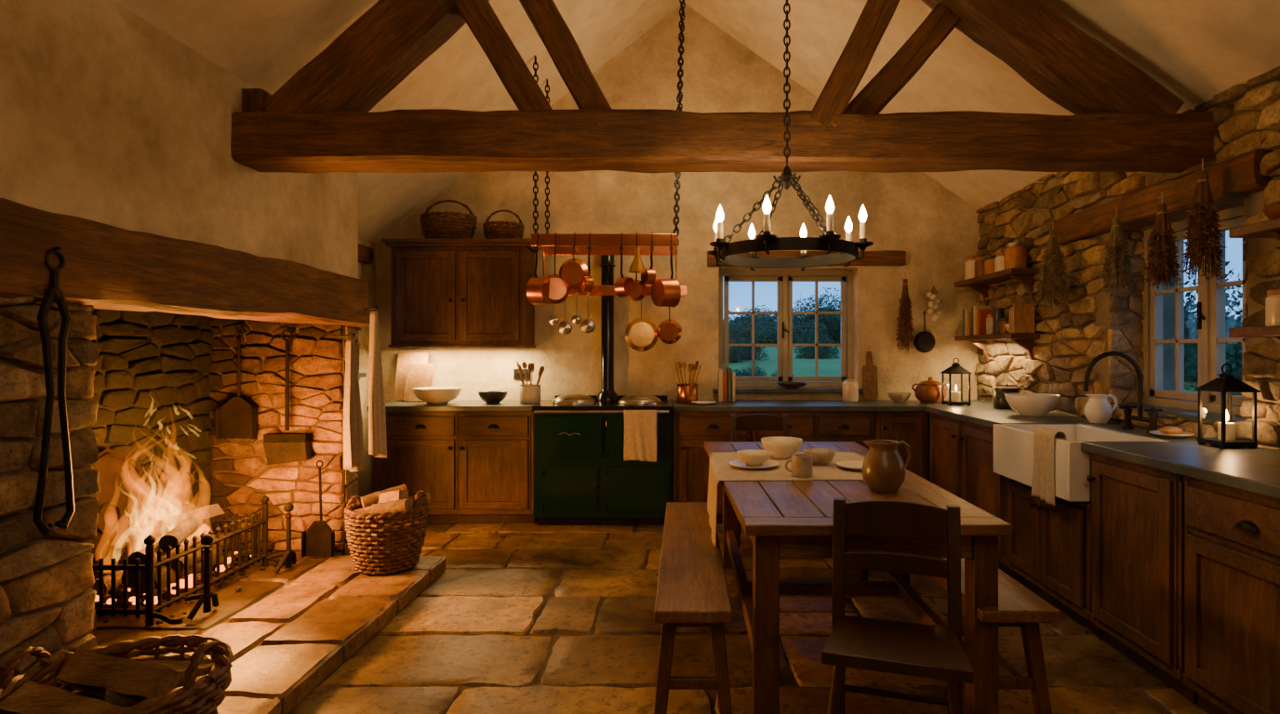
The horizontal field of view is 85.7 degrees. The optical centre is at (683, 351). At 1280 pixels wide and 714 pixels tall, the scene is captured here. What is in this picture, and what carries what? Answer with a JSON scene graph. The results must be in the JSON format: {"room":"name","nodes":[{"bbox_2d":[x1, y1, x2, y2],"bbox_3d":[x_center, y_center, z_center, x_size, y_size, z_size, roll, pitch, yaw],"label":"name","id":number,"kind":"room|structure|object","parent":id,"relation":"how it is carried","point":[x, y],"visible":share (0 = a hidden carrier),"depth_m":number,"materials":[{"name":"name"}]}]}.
{"room":"traditional dwelling","nodes":[
{"label":"traditional dwelling","id":0,"kind":"room"},
{"bbox_2d":[0,0,359,693],"bbox_3d":[-2.693,-0.017,1.470,1.214,2.713,6.140,0,0,0],"label":"wall","id":1,"kind":"structure","parent":0,"point":[108,117],"depth_m":2.88,"materials":[{"name":"paint"}]},
{"bbox_2d":[0,197,370,327],"bbox_3d":[-2.211,-0.316,2.325,0.283,0.343,4.450,0,0,0],"label":"lintel","id":2,"kind":"object","parent":1,"relation":"attached to","point":[107,267],"visible":0.94,"depth_m":2.75,"materials":[{"name":"brown wood"}]},
{"bbox_2d":[32,246,75,535],"bbox_3d":[-2.078,0.126,2.273,0.111,0.943,0.110,0,0,43],"label":"tongs","id":3,"kind":"object","parent":2,"relation":"hanging from","point":[53,293],"visible":0.98,"depth_m":2.26,"materials":[{"name":"black metal"}]},
{"bbox_2d":[339,333,364,471],"bbox_3d":[-2.042,0.314,4.211,0.119,0.853,0.183,0,0,0],"label":"linen cloth","id":4,"kind":"object","parent":2,"relation":"hanging from","point":[353,460],"visible":1,"depth_m":4.18,"materials":[{"name":"beige fabric"}]},
{"bbox_2d":[363,306,386,458],"bbox_3d":[-2.003,0.203,4.440,0.116,0.993,0.160,0,0,0],"label":"linen cloth","id":5,"kind":"object","parent":2,"relation":"hanging from","point":[377,419],"visible":1,"depth_m":4.43,"materials":[{"name":"beige fabric"}]},
{"bbox_2d":[215,331,257,439],"bbox_3d":[-2.760,0.208,4.280,0.220,0.664,0.120,0,0,0],"label":"shovel","id":6,"kind":"object","parent":1,"relation":"attached to","point":[236,419],"visible":1,"depth_m":4.26,"materials":[{"name":"metal"}]},
{"bbox_2d":[263,329,311,465],"bbox_3d":[-2.455,0.281,4.287,0.270,0.837,0.105,0,0,0],"label":"brush","id":7,"kind":"object","parent":1,"relation":"attached to","point":[279,448],"visible":1,"depth_m":4.24,"materials":[{"name":"metal"}]},
{"bbox_2d":[358,237,375,497],"bbox_3d":[-2.825,0.190,5.230,0.350,2.300,1.380,0,0,0],"label":"wall","id":8,"kind":"structure","parent":0,"point":[366,272],"depth_m":5.74,"materials":[{"name":"paint"}]},
{"bbox_2d":[358,243,373,264],"bbox_3d":[-2.646,-0.793,5.235,0.151,0.142,0.970,0,0,0],"label":"lintel","id":9,"kind":"object","parent":8,"relation":"attached to","point":[366,254],"visible":0.16,"depth_m":5.59,"materials":[{"name":"brown wood"}]},
{"bbox_2d":[375,4,980,481],"bbox_3d":[-0.025,-0.830,6.095,5.950,4.340,0.350,0,0,0],"label":"wall","id":10,"kind":"structure","parent":0,"point":[913,213],"depth_m":5.92,"materials":[{"name":"paint"}]},
{"bbox_2d":[381,239,538,347],"bbox_3d":[-1.825,-0.468,5.713,1.190,0.875,0.405,0,0,0],"label":"upper cabinet","id":11,"kind":"object","parent":10,"relation":"attached to","point":[446,293],"visible":0.98,"depth_m":5.56,"materials":[{"name":"brown wood"}]},
{"bbox_2d":[419,200,477,239],"bbox_3d":[-1.962,-1.084,5.740,0.460,0.360,0.347,0,0,0],"label":"wicker basket","id":12,"kind":"object","parent":11,"relation":"on","point":[434,231],"visible":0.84,"depth_m":5.63,"materials":[{"name":"wicker"}]},
{"bbox_2d":[482,209,524,239],"bbox_3d":[-1.500,-1.044,5.741,0.344,0.278,0.279,0,0,0],"label":"wicker basket","id":13,"kind":"object","parent":11,"relation":"on","point":[491,232],"visible":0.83,"depth_m":5.66,"materials":[{"name":"wicker"}]},
{"bbox_2d":[718,270,853,387],"bbox_3d":[0.900,-0.200,6.114,1.200,1.040,0.111,0,0,0],"label":"window","id":14,"kind":"structure","parent":10,"relation":"in","point":[784,279],"depth_m":6.10,"materials":[{"name":"paint"}]},
{"bbox_2d":[712,387,862,393],"bbox_3d":[0.905,0.337,5.975,1.310,0.037,0.230,0,0,0],"label":"window sill","id":15,"kind":"structure","parent":10,"relation":"attached to","point":[738,390],"depth_m":5.86,"materials":[{"name":"stone"}]},
{"bbox_2d":[706,250,906,266],"bbox_3d":[1.050,-0.798,5.978,1.700,0.140,0.193,0,0,0],"label":"lintel","id":16,"kind":"object","parent":10,"relation":"attached to","point":[888,258],"visible":0.42,"depth_m":5.89,"materials":[{"name":"brown wood"}]},
{"bbox_2d":[895,272,914,353],"bbox_3d":[1.868,-0.320,5.809,0.155,0.700,0.157,0,0,0],"label":"bunch","id":17,"kind":"object","parent":10,"relation":"hanging from","point":[905,330],"visible":1,"depth_m":5.79,"materials":[{"name":"plant"}]},
{"bbox_2d":[913,311,935,353],"bbox_3d":[2.050,-0.166,5.853,0.185,0.358,0.049,0,0,0],"label":"skillet","id":18,"kind":"object","parent":10,"relation":"hanging from","point":[924,341],"visible":1,"depth_m":5.83,"materials":[{"name":"metal"}]},
{"bbox_2d":[926,285,943,321],"bbox_3d":[2.136,-0.408,5.855,0.144,0.307,0.084,0,0,0],"label":"garlic braid","id":19,"kind":"object","parent":10,"relation":"attached to","point":[934,304],"visible":1,"depth_m":5.83,"materials":[{"name":"beige plant"}]},
{"bbox_2d":[113,0,1279,242],"bbox_3d":[-0.275,-1.677,2.260,6.850,3.126,8.120,0,0,0],"label":"ceiling","id":20,"kind":"structure","parent":0,"point":[1197,50],"depth_m":4.29,"materials":[{"name":"paint"}]},
{"bbox_2d":[531,0,687,295],"bbox_3d":[-0.540,-1.721,5.215,1.140,2.561,0.523,0,0,0],"label":"pot rack","id":21,"kind":"object","parent":20,"relation":"hanging from","point":[601,244],"visible":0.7,"depth_m":5.01,"materials":[{"name":"orange metal"}]},
{"bbox_2d":[525,246,551,305],"bbox_3d":[-1.019,-0.548,4.947,0.144,0.423,0.202,0,0,24],"label":"copper saucepan","id":22,"kind":"object","parent":21,"relation":"hanging from","point":[537,290],"visible":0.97,"depth_m":4.88,"materials":[{"name":"orange metal"}]},
{"bbox_2d":[545,246,570,304],"bbox_3d":[-0.926,-0.551,4.953,0.216,0.418,0.059,0,0,-17],"label":"frying pan","id":23,"kind":"object","parent":21,"relation":"hanging from","point":[558,293],"visible":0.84,"depth_m":4.93,"materials":[{"name":"orange metal"}]},
{"bbox_2d":[559,245,588,289],"bbox_3d":[-0.791,-0.603,4.938,0.222,0.314,0.049,0,0,9],"label":"frying pan","id":24,"kind":"object","parent":21,"relation":"hanging from","point":[572,272],"visible":1,"depth_m":4.92,"materials":[{"name":"orange metal"}]},
{"bbox_2d":[614,246,634,297],"bbox_3d":[-0.424,-0.574,4.946,0.099,0.371,0.148,0,0,36],"label":"copper saucepan","id":25,"kind":"object","parent":21,"relation":"hanging from","point":[623,286],"visible":0.99,"depth_m":4.90,"materials":[{"name":"orange metal"}]},
{"bbox_2d":[628,246,646,301],"bbox_3d":[-0.343,-0.561,4.955,0.154,0.397,0.054,0,0,17],"label":"frying pan","id":26,"kind":"object","parent":21,"relation":"hanging from","point":[638,288],"visible":0.7,"depth_m":4.93,"materials":[{"name":"orange metal"}]},
{"bbox_2d":[625,299,658,351],"bbox_3d":[-0.329,-0.223,5.390,0.264,0.445,0.054,0,0,-6],"label":"frying pan","id":27,"kind":"object","parent":21,"relation":"hanging from","point":[641,334],"visible":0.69,"depth_m":5.37,"materials":[{"name":"gold metal"}]},
{"bbox_2d":[640,246,655,285],"bbox_3d":[-0.249,-0.619,4.953,0.079,0.283,0.120,0,0,-33],"label":"copper saucepan","id":28,"kind":"object","parent":21,"relation":"hanging from","point":[648,277],"visible":0.97,"depth_m":4.92,"materials":[{"name":"orange metal"}]},
{"bbox_2d":[651,246,680,307],"bbox_3d":[-0.131,-0.539,4.940,0.143,0.442,0.210,0,0,-32],"label":"copper saucepan","id":29,"kind":"object","parent":21,"relation":"hanging from","point":[664,292],"visible":1,"depth_m":4.88,"materials":[{"name":"orange metal"}]},
{"bbox_2d":[657,306,681,344],"bbox_3d":[-0.112,-0.251,5.390,0.196,0.388,0.054,0,0,9],"label":"frying pan","id":30,"kind":"object","parent":21,"relation":"hanging from","point":[669,331],"visible":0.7,"depth_m":5.37,"materials":[{"name":"orange metal"}]},
{"bbox_2d":[230,0,1220,173],"bbox_3d":[0.193,-1.921,3.398,4.754,2.050,0.286,0,0,0],"label":"roof truss","id":31,"kind":"object","parent":20,"relation":"attached to","point":[319,120],"visible":0.99,"depth_m":3.28,"materials":[{"name":"brown wood"}]},
{"bbox_2d":[707,0,873,271],"bbox_3d":[0.435,-1.534,2.900,0.660,2.329,0.660,0,0,0],"label":"chandelier","id":32,"kind":"object","parent":20,"relation":"hanging from","point":[725,252],"visible":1,"depth_m":2.80,"materials":[{"name":"black metal"}]},
{"bbox_2d":[289,521,1208,713],"bbox_3d":[-0.201,1.459,2.160,5.703,0.263,7.720,0,0,0],"label":"floor","id":33,"kind":"structure","parent":0,"point":[520,619],"depth_m":3.12,"materials":[{"name":"stone"}]},
{"bbox_2d":[92,550,446,713],"bbox_3d":[-2.208,1.292,2.615,1.524,0.105,3.431,0,0,0],"label":"hearth","id":34,"kind":"object","parent":33,"relation":"on","point":[286,632],"visible":0.56,"depth_m":3.20,"materials":[{"name":"stone"}]},
{"bbox_2d":[0,634,233,713],"bbox_3d":[-1.700,1.055,2.060,0.588,0.368,0.587,0,0,-38],"label":"basket","id":35,"kind":"object","parent":34,"relation":"on","point":[114,683],"visible":1,"depth_m":2.02,"materials":[{"name":"wicker"}]},
{"bbox_2d":[92,448,163,579],"bbox_3d":[-2.921,0.863,3.480,0.047,0.745,0.760,0,0,0],"label":"fireback","id":36,"kind":"object","parent":34,"relation":"on","point":[131,495],"visible":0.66,"depth_m":3.56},
{"bbox_2d":[93,504,278,625],"bbox_3d":[-2.582,1.039,3.559,0.583,0.407,0.887,0,0,0],"label":"logs","id":37,"kind":"object","parent":34,"relation":"on","point":[171,530],"visible":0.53,"depth_m":3.39,"materials":[{"name":"brown wood"}]},
{"bbox_2d":[92,495,285,626],"bbox_3d":[-2.577,1.036,3.550,0.594,0.412,0.904,0,0,0],"label":"grate","id":38,"kind":"object","parent":34,"relation":"on","point":[151,612],"visible":0.77,"depth_m":3.30,"materials":[{"name":"metal"}]},
{"bbox_2d":[184,534,218,620],"bbox_3d":[-2.269,1.051,3.250,0.140,0.374,0.160,0,0,-40],"label":"andiron","id":39,"kind":"object","parent":34,"relation":"on","point":[205,598],"visible":1,"depth_m":3.24,"materials":[{"name":"metal"}]},
{"bbox_2d":[269,503,296,573],"bbox_3d":[-2.269,1.051,3.920,0.140,0.374,0.160,0,0,-40],"label":"andiron","id":40,"kind":"object","parent":34,"relation":"on","point":[289,556],"visible":1,"depth_m":3.91,"materials":[{"name":"metal"}]},
{"bbox_2d":[301,460,334,558],"bbox_3d":[-2.190,0.944,4.134,0.180,0.572,0.068,0,0,0],"label":"shovel","id":41,"kind":"object","parent":34,"relation":"on","point":[318,540],"visible":1,"depth_m":4.13,"materials":[{"name":"metal"}]},
{"bbox_2d":[343,483,430,574],"bbox_3d":[-1.709,1.013,3.970,0.455,0.452,0.453,0,0,-4],"label":"basket","id":42,"kind":"object","parent":34,"relation":"on","point":[392,510],"visible":1,"depth_m":3.84,"materials":[{"name":"wicker"}]},
{"bbox_2d":[374,411,537,523],"bbox_3d":[-1.768,0.901,5.562,1.225,0.878,0.635,0,0,0],"label":"base cabinet","id":43,"kind":"object","parent":33,"relation":"on","point":[473,467],"visible":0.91,"depth_m":5.29,"materials":[{"name":"brown wood"}]},
{"bbox_2d":[367,400,1279,499],"bbox_3d":[0.063,0.439,3.559,4.966,0.042,4.718,0,0,0],"label":"countertop","id":44,"kind":"structure","parent":43,"relation":"on","point":[1256,471],"depth_m":3.94,"materials":[{"name":"stone"}]},
{"bbox_2d":[393,352,428,400],"bbox_3d":[-2.300,0.211,5.812,0.260,0.410,0.121,0,0,0],"label":"chopping board","id":45,"kind":"object","parent":44,"relation":"on","point":[404,359],"visible":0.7,"depth_m":5.83,"materials":[{"name":"brown wood"}]},
{"bbox_2d":[402,363,434,401],"bbox_3d":[-2.200,0.260,5.717,0.220,0.314,0.129,0,0,0],"label":"chopping board","id":46,"kind":"object","parent":44,"relation":"on","point":[418,375],"visible":0.77,"depth_m":5.72,"materials":[{"name":"brown wood"}]},
{"bbox_2d":[413,386,462,404],"bbox_3d":[-1.960,0.354,5.480,0.370,0.125,0.370,0,0,0],"label":"serving bowl","id":47,"kind":"object","parent":44,"relation":"on","point":[431,395],"visible":1,"depth_m":5.37,"materials":[{"name":"beige ceramic"}]},
{"bbox_2d":[478,390,507,403],"bbox_3d":[-1.530,0.369,5.520,0.230,0.095,0.230,0,0,0],"label":"serving bowl","id":48,"kind":"object","parent":44,"relation":"on","point":[487,396],"visible":1,"depth_m":5.45,"materials":[{"name":"ceramic"}]},
{"bbox_2d":[516,360,544,403],"bbox_3d":[-1.233,0.247,5.554,0.236,0.340,0.250,0,0,0],"label":"utensil crock","id":49,"kind":"object","parent":44,"relation":"on","point":[528,393],"visible":1,"depth_m":5.49,"materials":[{"name":"beige ceramic"}]},
{"bbox_2d":[674,360,701,403],"bbox_3d":[0.032,0.246,5.565,0.216,0.340,0.244,0,0,0],"label":"utensil crock","id":50,"kind":"object","parent":44,"relation":"on","point":[686,393],"visible":0.98,"depth_m":5.49,"materials":[{"name":"orange metal"}]},
{"bbox_2d":[718,367,735,401],"bbox_3d":[0.358,0.276,5.755,0.136,0.279,0.190,0,0,0],"label":"cookbooks","id":51,"kind":"object","parent":44,"relation":"on","point":[726,380],"visible":1,"depth_m":5.66,"materials":[{"name":"paper"}]},
{"bbox_2d":[842,379,858,401],"bbox_3d":[1.390,0.324,5.740,0.130,0.185,0.130,0,0,0],"label":"storage jar","id":52,"kind":"object","parent":44,"relation":"on","point":[850,387],"visible":1,"depth_m":5.69,"materials":[{"name":"beige ceramic"}]},
{"bbox_2d":[861,351,878,400],"bbox_3d":[1.585,0.206,5.865,0.130,0.418,0.069,0,0,0],"label":"chopping board","id":53,"kind":"object","parent":44,"relation":"on","point":[870,380],"visible":1,"depth_m":5.85,"materials":[{"name":"brown wood"}]},
{"bbox_2d":[911,376,948,403],"bbox_3d":[2.000,0.310,5.580,0.250,0.213,0.250,0,0,38],"label":"pot","id":54,"kind":"object","parent":44,"relation":"on","point":[926,392],"visible":0.95,"depth_m":5.50,"materials":[{"name":"ceramic"}]},
{"bbox_2d":[940,358,972,405],"bbox_3d":[2.120,0.233,5.360,0.177,0.368,0.177,0,0,0],"label":"candle lantern","id":55,"kind":"object","parent":44,"relation":"on","point":[955,368],"visible":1,"depth_m":5.33,"materials":[{"name":"black metal"}]},
{"bbox_2d":[992,384,1020,409],"bbox_3d":[2.380,0.327,5.080,0.184,0.179,0.184,0,0,0],"label":"canister","id":56,"kind":"object","parent":44,"relation":"on","point":[999,401],"visible":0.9,"depth_m":5.02,"materials":[{"name":"metal"}]},
{"bbox_2d":[1004,393,1061,416],"bbox_3d":[2.280,0.349,4.500,0.330,0.135,0.330,0,0,0],"label":"fruit bowl","id":57,"kind":"object","parent":44,"relation":"on","point":[1034,405],"visible":1,"depth_m":4.40,"materials":[{"name":"white ceramic"}]},
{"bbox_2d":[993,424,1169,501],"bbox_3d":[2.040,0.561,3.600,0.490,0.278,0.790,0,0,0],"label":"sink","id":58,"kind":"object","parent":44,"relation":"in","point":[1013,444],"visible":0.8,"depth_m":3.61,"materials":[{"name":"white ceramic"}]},
{"bbox_2d":[1030,426,1066,506],"bbox_3d":[1.811,0.566,3.420,0.078,0.361,0.201,0,0,0],"label":"tea towel","id":59,"kind":"object","parent":58,"relation":"hanging from","point":[1043,486],"visible":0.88,"depth_m":3.41,"materials":[{"name":"fabric"}]},
{"bbox_2d":[1083,394,1118,424],"bbox_3d":[2.424,0.332,4.022,0.152,0.169,0.144,0,0,-30],"label":"milk jug","id":60,"kind":"object","parent":44,"relation":"on","point":[1098,409],"visible":1,"depth_m":3.98,"materials":[{"name":"white ceramic"}]},
{"bbox_2d":[1083,351,1162,433],"bbox_3d":[2.274,0.208,3.620,0.341,0.418,0.256,0,0,0],"label":"tap","id":61,"kind":"object","parent":44,"relation":"on","point":[1153,412],"visible":0.94,"depth_m":3.61,"materials":[{"name":"black metal"}]},
{"bbox_2d":[1194,363,1260,448],"bbox_3d":[2.390,0.235,3.030,0.162,0.363,0.162,0,0,0],"label":"candle lantern","id":62,"kind":"object","parent":44,"relation":"on","point":[1226,382],"visible":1,"depth_m":3.00,"materials":[{"name":"black metal"}]},
{"bbox_2d":[1217,422,1235,440],"bbox_3d":[2.390,0.352,3.030,0.060,0.073,0.060,0,0,0],"label":"candle","id":63,"kind":"object","parent":62,"relation":"on","point":[1230,427],"depth_m":3.01,"materials":[{"name":"wax"}]},
{"bbox_2d":[532,393,673,525],"bbox_3d":[-0.618,0.840,5.532,1.067,1.000,0.736,0,0,0],"label":"range cooker","id":64,"kind":"object","parent":33,"relation":"on","point":[582,476],"visible":0.98,"depth_m":5.23,"materials":[{"name":"green metal"}]},
{"bbox_2d":[597,255,618,401],"bbox_3d":[-0.640,-0.250,5.799,0.180,1.328,0.198,0,0,0],"label":"flue pipe","id":65,"kind":"object","parent":64,"relation":"on","point":[607,393],"visible":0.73,"depth_m":5.74,"materials":[{"name":"black metal"}]},
{"bbox_2d":[623,410,657,462],"bbox_3d":[-0.325,0.633,5.165,0.251,0.386,0.051,0,0,0],"label":"tea towel","id":66,"kind":"object","parent":64,"relation":"hanging from","point":[640,426],"visible":1,"depth_m":5.16,"materials":[{"name":"fabric"}]},
{"bbox_2d":[653,502,732,713],"bbox_3d":[0.033,1.110,3.175,0.284,0.460,1.690,0,0,0],"label":"wooden bench","id":67,"kind":"object","parent":33,"relation":"on","point":[692,591],"visible":0.97,"depth_m":2.48,"materials":[{"name":"brown wood"}]},
{"bbox_2d":[673,412,751,523],"bbox_3d":[0.220,0.901,5.562,0.600,0.878,0.635,0,0,0],"label":"base cabinet","id":68,"kind":"object","parent":33,"relation":"on","point":[691,462],"visible":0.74,"depth_m":5.29,"materials":[{"name":"brown wood"}]},
{"bbox_2d":[731,413,788,549],"bbox_3d":[0.540,0.894,4.700,0.420,0.894,0.449,0,0,0],"label":"dining chair","id":69,"kind":"object","parent":33,"relation":"on","point":[753,421],"visible":0.22,"depth_m":4.90,"materials":[{"name":"brown wood"}]},
{"bbox_2d":[751,412,874,450],"bbox_3d":[1.000,0.901,5.562,0.940,0.878,0.635,0,0,0],"label":"base cabinet","id":70,"kind":"object","parent":33,"relation":"on","point":[857,427],"visible":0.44,"depth_m":5.28,"materials":[{"name":"brown wood"}]},
{"bbox_2d":[704,441,1012,713],"bbox_3d":[0.615,0.960,3.360,0.970,0.760,2.120,0,0,0],"label":"dining table","id":71,"kind":"object","parent":33,"relation":"on","point":[781,519],"visible":0.73,"depth_m":2.39,"materials":[{"name":"brown wood"}]},
{"bbox_2d":[706,452,865,547],"bbox_3d":[0.561,0.878,3.513,0.886,0.606,0.881,0,0,0],"label":"table runner","id":72,"kind":"object","parent":71,"relation":"on","point":[720,469],"visible":0.47,"depth_m":3.32,"materials":[{"name":"fabric"}]},
{"bbox_2d":[729,459,779,469],"bbox_3d":[0.350,0.564,3.420,0.250,0.020,0.250,0,0,0],"label":"dinner plate","id":73,"kind":"object","parent":72,"relation":"on","point":[738,463],"visible":0.67,"depth_m":3.41,"materials":[{"name":"beige ceramic"}]},
{"bbox_2d":[736,449,772,466],"bbox_3d":[0.350,0.532,3.420,0.176,0.065,0.176,0,0,0],"label":"soup bowl","id":74,"kind":"object","parent":73,"relation":"on","point":[753,458],"visible":1,"depth_m":3.37,"materials":[{"name":"beige ceramic"}]},
{"bbox_2d":[760,436,802,459],"bbox_3d":[0.530,0.523,3.720,0.224,0.100,0.224,0,0,0],"label":"mixing bowl","id":75,"kind":"object","parent":72,"relation":"on","point":[780,447],"visible":0.95,"depth_m":3.65,"materials":[{"name":"beige ceramic"}]},
{"bbox_2d":[785,453,813,478],"bbox_3d":[0.537,0.526,3.175,0.114,0.095,0.096,0,0,35],"label":"mug","id":76,"kind":"object","parent":72,"relation":"on","point":[802,464],"visible":1,"depth_m":3.13,"materials":[{"name":"ceramic"}]},
{"bbox_2d":[802,448,836,466],"bbox_3d":[0.690,0.538,3.500,0.164,0.070,0.164,0,0,0],"label":"soup bowl","id":77,"kind":"object","parent":72,"relation":"on","point":[820,457],"visible":0.87,"depth_m":3.45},
{"bbox_2d":[861,440,911,493],"bbox_3d":[0.834,0.475,2.857,0.186,0.208,0.176,0,0,31],"label":"jug","id":78,"kind":"object","parent":71,"relation":"on","point":[883,470],"visible":1,"depth_m":2.80,"materials":[{"name":"ceramic"}]},
{"bbox_2d":[821,497,973,713],"bbox_3d":[0.631,0.912,2.054,0.399,0.859,0.378,0,0,17],"label":"dining chair","id":79,"kind":"object","parent":33,"relation":"on","point":[882,646],"visible":1,"depth_m":2.13,"materials":[{"name":"brown wood"}]},
{"bbox_2d":[874,412,928,480],"bbox_3d":[1.680,0.901,5.562,0.400,0.878,0.635,0,0,0],"label":"base cabinet","id":80,"kind":"object","parent":33,"relation":"on","point":[911,428],"visible":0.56,"depth_m":5.29,"materials":[{"name":"brown wood"}]},
{"bbox_2d":[929,413,963,499],"bbox_3d":[2.152,0.901,4.975,0.635,0.878,0.630,0,0,0],"label":"base cabinet","id":81,"kind":"object","parent":33,"relation":"on","point":[945,446],"visible":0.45,"depth_m":4.93,"materials":[{"name":"brown wood"}]},
{"bbox_2d":[857,558,1061,713],"bbox_3d":[1.145,1.110,3.175,0.289,0.460,1.690,0,0,0],"label":"wooden bench","id":82,"kind":"object","parent":33,"relation":"on","point":[1018,606],"visible":0.33,"depth_m":2.42,"materials":[{"name":"brown wood"}]},
{"bbox_2d":[959,421,1015,580],"bbox_3d":[2.152,0.901,4.340,0.635,0.878,0.620,0,0,0],"label":"base cabinet","id":83,"kind":"object","parent":33,"relation":"on","point":[983,488],"visible":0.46,"depth_m":4.31,"materials":[{"name":"brown wood"}]},
{"bbox_2d":[1006,453,1102,639],"bbox_3d":[2.152,0.901,3.610,0.635,0.878,0.820,0,0,0],"label":"base cabinet","id":84,"kind":"object","parent":33,"relation":"on","point":[1049,547],"visible":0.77,"depth_m":3.50,"materials":[{"name":"brown wood"}]},
{"bbox_2d":[1086,453,1197,704],"bbox_3d":[2.152,0.901,2.902,0.635,0.878,0.575,0,0,0],"label":"base cabinet","id":85,"kind":"object","parent":33,"relation":"on","point":[1138,511],"visible":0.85,"depth_m":2.84,"materials":[{"name":"brown wood"}]},
{"bbox_2d":[1182,475,1279,713],"bbox_3d":[2.152,0.901,2.275,0.635,0.878,0.650,0,0,0],"label":"base cabinet","id":86,"kind":"object","parent":33,"relation":"on","point":[1232,536],"visible":0.9,"depth_m":2.36,"materials":[{"name":"brown wood"}]},
{"bbox_2d":[974,66,1279,450],"bbox_3d":[2.718,0.020,2.160,0.464,2.640,7.521,0,0,0],"label":"wall","id":87,"kind":"structure","parent":0,"point":[1093,324],"depth_m":4.12,"materials":[{"name":"stone"}]},
{"bbox_2d":[954,267,1041,306],"bbox_3d":[2.440,-0.480,5.370,0.260,0.220,1.020,0,0,0],"label":"wall shelf","id":88,"kind":"object","parent":87,"relation":"attached to","point":[980,285],"visible":0.73,"depth_m":5.13,"materials":[{"name":"brown wood"}]},
{"bbox_2d":[1004,241,1026,269],"bbox_3d":[2.420,-0.691,5.020,0.150,0.200,0.150,0,0,0],"label":"storage jar","id":89,"kind":"object","parent":88,"relation":"on","point":[1015,252],"visible":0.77,"depth_m":4.96,"materials":[{"name":"ceramic"}]},
{"bbox_2d":[954,333,1044,362],"bbox_3d":[2.440,-0.020,5.370,0.260,0.220,1.020,0,0,0],"label":"wall shelf","id":90,"kind":"object","parent":87,"relation":"attached to","point":[1026,340],"visible":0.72,"depth_m":4.99,"materials":[{"name":"brown wood"}]},
{"bbox_2d":[962,306,994,335],"bbox_3d":[2.425,-0.251,5.660,0.130,0.240,0.321,0,0,0],"label":"books","id":91,"kind":"object","parent":90,"relation":"on","point":[974,319],"visible":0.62,"depth_m":5.58,"materials":[{"name":"paper"}]},
{"bbox_2d":[1009,303,1034,333],"bbox_3d":[2.415,-0.235,4.918,0.150,0.209,0.076,0,0,0],"label":"boards","id":92,"kind":"object","parent":90,"relation":"on","point":[1021,315],"visible":0.86,"depth_m":4.88,"materials":[{"name":"brown wood"}]},
{"bbox_2d":[1034,220,1071,309],"bbox_3d":[2.373,-0.551,4.424,0.223,0.578,0.214,0,0,0],"label":"bunch","id":93,"kind":"object","parent":87,"relation":"hanging from","point":[1052,273],"visible":1,"depth_m":4.39,"materials":[{"name":"plant"}]},
{"bbox_2d":[1050,148,1272,245],"bbox_3d":[2.582,-0.796,3.810,0.237,0.185,1.660,0,0,0],"label":"lintel","id":94,"kind":"object","parent":87,"relation":"attached to","point":[1232,180],"visible":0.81,"depth_m":3.52,"materials":[{"name":"brown wood"}]},
{"bbox_2d":[1098,207,1134,297],"bbox_3d":[2.373,-0.539,3.773,0.179,0.502,0.169,0,0,0],"label":"bunch","id":95,"kind":"object","parent":94,"relation":"hanging from","point":[1120,261],"visible":1,"depth_m":3.75,"materials":[{"name":"plant"}]},
{"bbox_2d":[1142,191,1183,291],"bbox_3d":[2.373,-0.541,3.410,0.162,0.499,0.184,0,0,0],"label":"bunch","id":96,"kind":"object","parent":94,"relation":"hanging from","point":[1162,249],"visible":1,"depth_m":3.39,"materials":[{"name":"plant"}]},
{"bbox_2d":[1180,158,1226,283],"bbox_3d":[2.366,-0.593,3.131,0.178,0.574,0.172,0,0,34],"label":"bunch","id":97,"kind":"object","parent":94,"relation":"hanging from","point":[1202,238],"visible":1,"depth_m":3.11,"materials":[{"name":"plant"}]},
{"bbox_2d":[1110,404,1246,425],"bbox_3d":[2.630,0.333,3.620,0.220,0.034,0.960,0,0,0],"label":"window sill","id":98,"kind":"structure","parent":87,"relation":"attached to","point":[1207,418],"depth_m":3.52,"materials":[{"name":"stone"}]},
{"bbox_2d":[1141,204,1246,415],"bbox_3d":[2.764,-0.200,3.620,0.112,1.040,1.000,0,0,0],"label":"window","id":99,"kind":"structure","parent":87,"relation":"in","point":[1211,340],"depth_m":3.74,"materials":[{"name":"paint"}]},
{"bbox_2d":[1228,217,1279,240],"bbox_3d":[2.440,-0.410,2.510,0.260,0.220,0.820,0,0,0],"label":"wall shelf","id":100,"kind":"object","parent":87,"relation":"attached to","point":[1268,229],"visible":1,"depth_m":2.79,"materials":[{"name":"brown wood"}]},
{"bbox_2d":[1228,325,1279,344],"bbox_3d":[2.440,0.010,2.510,0.260,0.220,0.820,0,0,0],"label":"wall shelf","id":101,"kind":"object","parent":87,"relation":"attached to","point":[1272,332],"visible":1,"depth_m":2.78,"materials":[{"name":"brown wood"}]},
{"bbox_2d":[1265,289,1279,326],"bbox_3d":[2.430,-0.176,2.800,0.100,0.150,0.100,0,0,0],"label":"storage jar","id":102,"kind":"object","parent":101,"relation":"on","point":[1273,300],"visible":0.88,"depth_m":2.79,"materials":[{"name":"beige ceramic"}]},
{"label":"outside","id":103,"kind":"structure","parent":0,"visible":0},
{"bbox_2d":[729,346,1242,396],"bbox_3d":[0.000,0.182,37.150,120.000,2.316,98.300,0,0,0],"label":"lawn","id":104,"kind":"structure","parent":103,"point":[801,367],"depth_m":12.41,"materials":[{"name":"green plant"}]},
{"bbox_2d":[729,261,1242,395],"bbox_3d":[3.314,-0.984,24.437,40.981,5.821,47.679,0,0,0],"label":"outdoor scenery","id":105,"kind":"object","parent":104,"relation":"on","point":[829,326],"visible":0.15,"depth_m":14.46,"materials":[{"name":"green plant"}]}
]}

